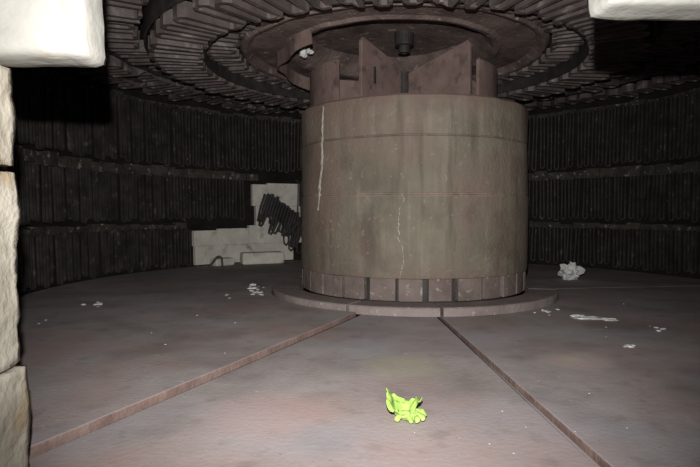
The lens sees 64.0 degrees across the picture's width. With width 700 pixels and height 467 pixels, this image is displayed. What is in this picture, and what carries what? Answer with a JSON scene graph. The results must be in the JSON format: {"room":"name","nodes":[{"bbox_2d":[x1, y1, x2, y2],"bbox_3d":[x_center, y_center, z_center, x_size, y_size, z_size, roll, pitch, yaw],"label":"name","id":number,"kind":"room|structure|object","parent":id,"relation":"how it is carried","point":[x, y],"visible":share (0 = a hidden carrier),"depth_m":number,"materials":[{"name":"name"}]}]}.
{"room":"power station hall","nodes":[
{"label":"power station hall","id":0,"kind":"room"},
{"bbox_2d":[0,61,699,296],"bbox_3d":[0.563,-0.620,5.115,7.600,2.500,7.530,0,2,0],"label":"wall","id":1,"kind":"structure","parent":0,"point":[195,224],"depth_m":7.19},
{"bbox_2d":[192,183,300,264],"bbox_3d":[-1.388,-0.159,7.897,1.738,1.115,0.174,-2,3,-35],"label":"bricks","id":2,"kind":"object","parent":1,"relation":"attached to","point":[224,242],"visible":0.59,"depth_m":7.93},
{"bbox_2d":[13,67,699,235],"bbox_3d":[0.563,-0.777,5.109,7.040,1.605,6.969,0,2,0],"label":"ledges","id":3,"kind":"object","parent":1,"relation":"attached to","point":[48,158],"visible":0.48,"depth_m":6.77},
{"bbox_2d":[70,0,699,117],"bbox_3d":[0.562,-1.576,5.042,6.736,0.304,6.739,0,2,0],"label":"ceiling","id":4,"kind":"structure","parent":0,"point":[177,43],"depth_m":4.61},
{"bbox_2d":[300,47,313,57],"bbox_3d":[-0.376,-1.572,4.862,0.132,0.100,0.081,-1,2,-23],"label":"insulation","id":5,"kind":"object","parent":4,"relation":"hanging from","point":[303,51],"visible":1,"depth_m":4.84},
{"bbox_2d":[240,1,549,90],"bbox_3d":[0.372,-1.630,4.973,2.674,0.511,2.659,0,2,0],"label":"ceiling disc","id":6,"kind":"object","parent":4,"relation":"attached to","point":[411,36],"depth_m":4.84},
{"bbox_2d":[105,0,699,108],"bbox_3d":[0.370,-1.725,4.967,5.840,0.520,5.840,0,2,0],"label":"rings","id":7,"kind":"object","parent":4,"relation":"attached to","point":[154,9],"visible":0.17,"depth_m":5.28,"materials":[{"name":"metal"}]},
{"bbox_2d":[137,6,661,39],"bbox_3d":[0.563,-1.948,4.904,7.600,0.130,7.850,0,2,0],"label":"ceiling","id":8,"kind":"structure","parent":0,"point":[140,26],"depth_m":5.09,"materials":[{"name":"metal"}]},
{"bbox_3d":[0.563,0.701,4.605,7.500,0.100,8.550,0,2,0],"label":"floor","id":9,"kind":"structure","parent":0,"visible":0},
{"bbox_2d":[0,365,30,466],"bbox_3d":[-1.216,0.558,1.346,0.772,0.439,0.257,0,2,0],"label":"brick","id":10,"kind":"object","parent":9,"relation":"on","point":[15,401],"visible":0.95,"depth_m":1.41,"materials":[{"name":"beige stone"}]},
{"bbox_2d":[0,171,20,372],"bbox_3d":[-1.223,0.089,1.329,0.751,0.508,0.258,0,2,0],"label":"brick","id":11,"kind":"object","parent":10,"relation":"on","point":[10,208],"visible":1,"depth_m":1.41,"materials":[{"name":"beige stone"}]},
{"bbox_2d":[0,65,15,166],"bbox_3d":[-1.226,-0.289,1.315,0.751,0.268,0.254,0,2,0],"label":"brick","id":12,"kind":"object","parent":11,"relation":"on","point":[7,107],"visible":1,"depth_m":1.41,"materials":[{"name":"beige stone"}]},
{"bbox_2d":[0,0,105,67],"bbox_3d":[-1.106,-0.671,1.350,0.988,0.513,0.154,0,2,0],"label":"lintel block","id":13,"kind":"object","parent":12,"relation":"on","point":[33,33],"visible":0.99,"depth_m":1.29,"materials":[{"name":"white stone"}]},
{"bbox_2d":[15,260,355,458],"bbox_3d":[-1.205,0.562,5.342,3.222,0.120,7.360,1,2,18],"label":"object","id":14,"kind":"structure","parent":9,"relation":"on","point":[90,367],"depth_m":3.21,"materials":[{"name":"grey concrete"}]},
{"bbox_2d":[210,251,283,265],"bbox_3d":[-1.385,0.336,7.553,1.004,0.162,0.246,-1,2,-28],"label":"bricks","id":15,"kind":"object","parent":14,"relation":"on","point":[266,257],"visible":0.96,"depth_m":7.52},
{"bbox_2d":[208,193,301,266],"bbox_3d":[-1.279,-0.076,7.583,1.529,0.956,0.362,-2,3,-41],"label":"heating unit","id":16,"kind":"object","parent":14,"relation":"on","point":[281,213],"visible":0.96,"depth_m":7.81,"materials":[{"name":"black metal"}]},
{"bbox_2d":[29,315,600,466],"bbox_3d":[-0.142,0.669,2.813,1.731,0.100,2.605,0,2,0],"label":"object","id":17,"kind":"structure","parent":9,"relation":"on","point":[317,400],"depth_m":2.00,"materials":[{"name":"grey concrete"}]},
{"bbox_2d":[386,388,426,423],"bbox_3d":[0.195,0.596,1.956,0.149,0.100,0.101,1,2,18],"label":"glove","id":18,"kind":"object","parent":17,"relation":"on","point":[405,410],"visible":1,"depth_m":1.94,"materials":[{"name":"rubber"}]},
{"bbox_2d":[310,277,517,303],"bbox_3d":[0.563,0.379,5.118,1.860,0.297,1.860,0,2,0],"label":"column base","id":19,"kind":"object","parent":9,"relation":"on","point":[425,281],"visible":0.02,"depth_m":4.22,"materials":[{"name":"metal"}]},
{"bbox_2d":[438,286,699,466],"bbox_3d":[2.274,0.641,3.549,3.297,0.100,4.064,0,2,0],"label":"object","id":20,"kind":"structure","parent":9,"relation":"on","point":[641,408],"depth_m":2.67,"materials":[{"name":"grey concrete"}]},
{"bbox_2d":[38,283,665,453],"bbox_3d":[0.053,0.554,3.935,3.817,0.043,3.233,2,3,35],"label":"debris","id":21,"kind":"object","parent":20,"relation":"on","point":[575,316],"visible":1,"depth_m":3.79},
{"bbox_2d":[272,276,558,316],"bbox_3d":[0.563,0.497,5.123,2.524,0.065,2.524,0,2,0],"label":"ring","id":22,"kind":"object","parent":20,"relation":"on","point":[537,295],"visible":0.56,"depth_m":4.09,"materials":[{"name":"grey concrete"}]},
{"bbox_2d":[302,268,525,301],"bbox_3d":[0.563,0.382,5.115,2.002,0.169,1.999,0,2,0],"label":"blocks","id":23,"kind":"object","parent":22,"relation":"on","point":[381,289],"visible":0.51,"depth_m":4.24},
{"bbox_2d":[301,93,528,278],"bbox_3d":[0.564,-0.384,5.091,2.019,1.360,2.015,0,2,0],"label":"pillar","id":24,"kind":"structure","parent":23,"relation":"on","point":[458,163],"depth_m":4.17,"materials":[{"name":"concrete"}]},
{"bbox_2d":[317,106,323,209],"bbox_3d":[-0.225,-0.595,4.473,0.032,0.820,0.088,-2,3,-38],"label":"crack","id":25,"kind":"object","parent":24,"relation":"attached to","point":[322,140],"visible":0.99,"depth_m":4.45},
{"bbox_2d":[310,37,496,106],"bbox_3d":[0.470,-1.367,5.158,1.660,0.586,1.447,0,2,0],"label":"column top","id":26,"kind":"object","parent":24,"relation":"on","point":[451,71],"visible":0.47,"depth_m":4.74,"materials":[{"name":"metal"}]},
{"bbox_2d":[518,264,699,295],"bbox_3d":[2.345,0.515,6.845,3.089,0.100,3.125,0,2,0],"label":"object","id":27,"kind":"structure","parent":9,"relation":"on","point":[548,274],"depth_m":6.04,"materials":[{"name":"grey concrete"}]},
{"bbox_2d":[558,261,584,279],"bbox_3d":[2.367,0.396,6.011,0.267,0.198,0.208,0,2,0],"label":"rock","id":28,"kind":"object","parent":27,"relation":"on","point":[570,271],"visible":1,"depth_m":5.95,"materials":[{"name":"grey stone"}]},
{"bbox_3d":[1.249,0.561,1.347,0.503,0.432,0.257,0,2,0],"label":"brick","id":29,"kind":"object","parent":9,"relation":"on","visible":0},
{"bbox_3d":[1.249,0.095,1.329,0.498,0.497,0.257,0,2,0],"label":"brick","id":30,"kind":"object","parent":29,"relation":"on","visible":0},
{"bbox_3d":[1.252,-0.348,1.313,0.501,0.381,0.253,0,2,0],"label":"brick","id":31,"kind":"object","parent":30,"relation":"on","visible":0},
{"bbox_2d":[587,0,699,20],"bbox_3d":[1.048,-0.730,1.348,0.907,0.395,0.155,0,2,0],"label":"lintel block","id":32,"kind":"object","parent":31,"relation":"on","point":[619,10],"visible":1,"depth_m":1.35,"materials":[{"name":"white stone"}]}
]}

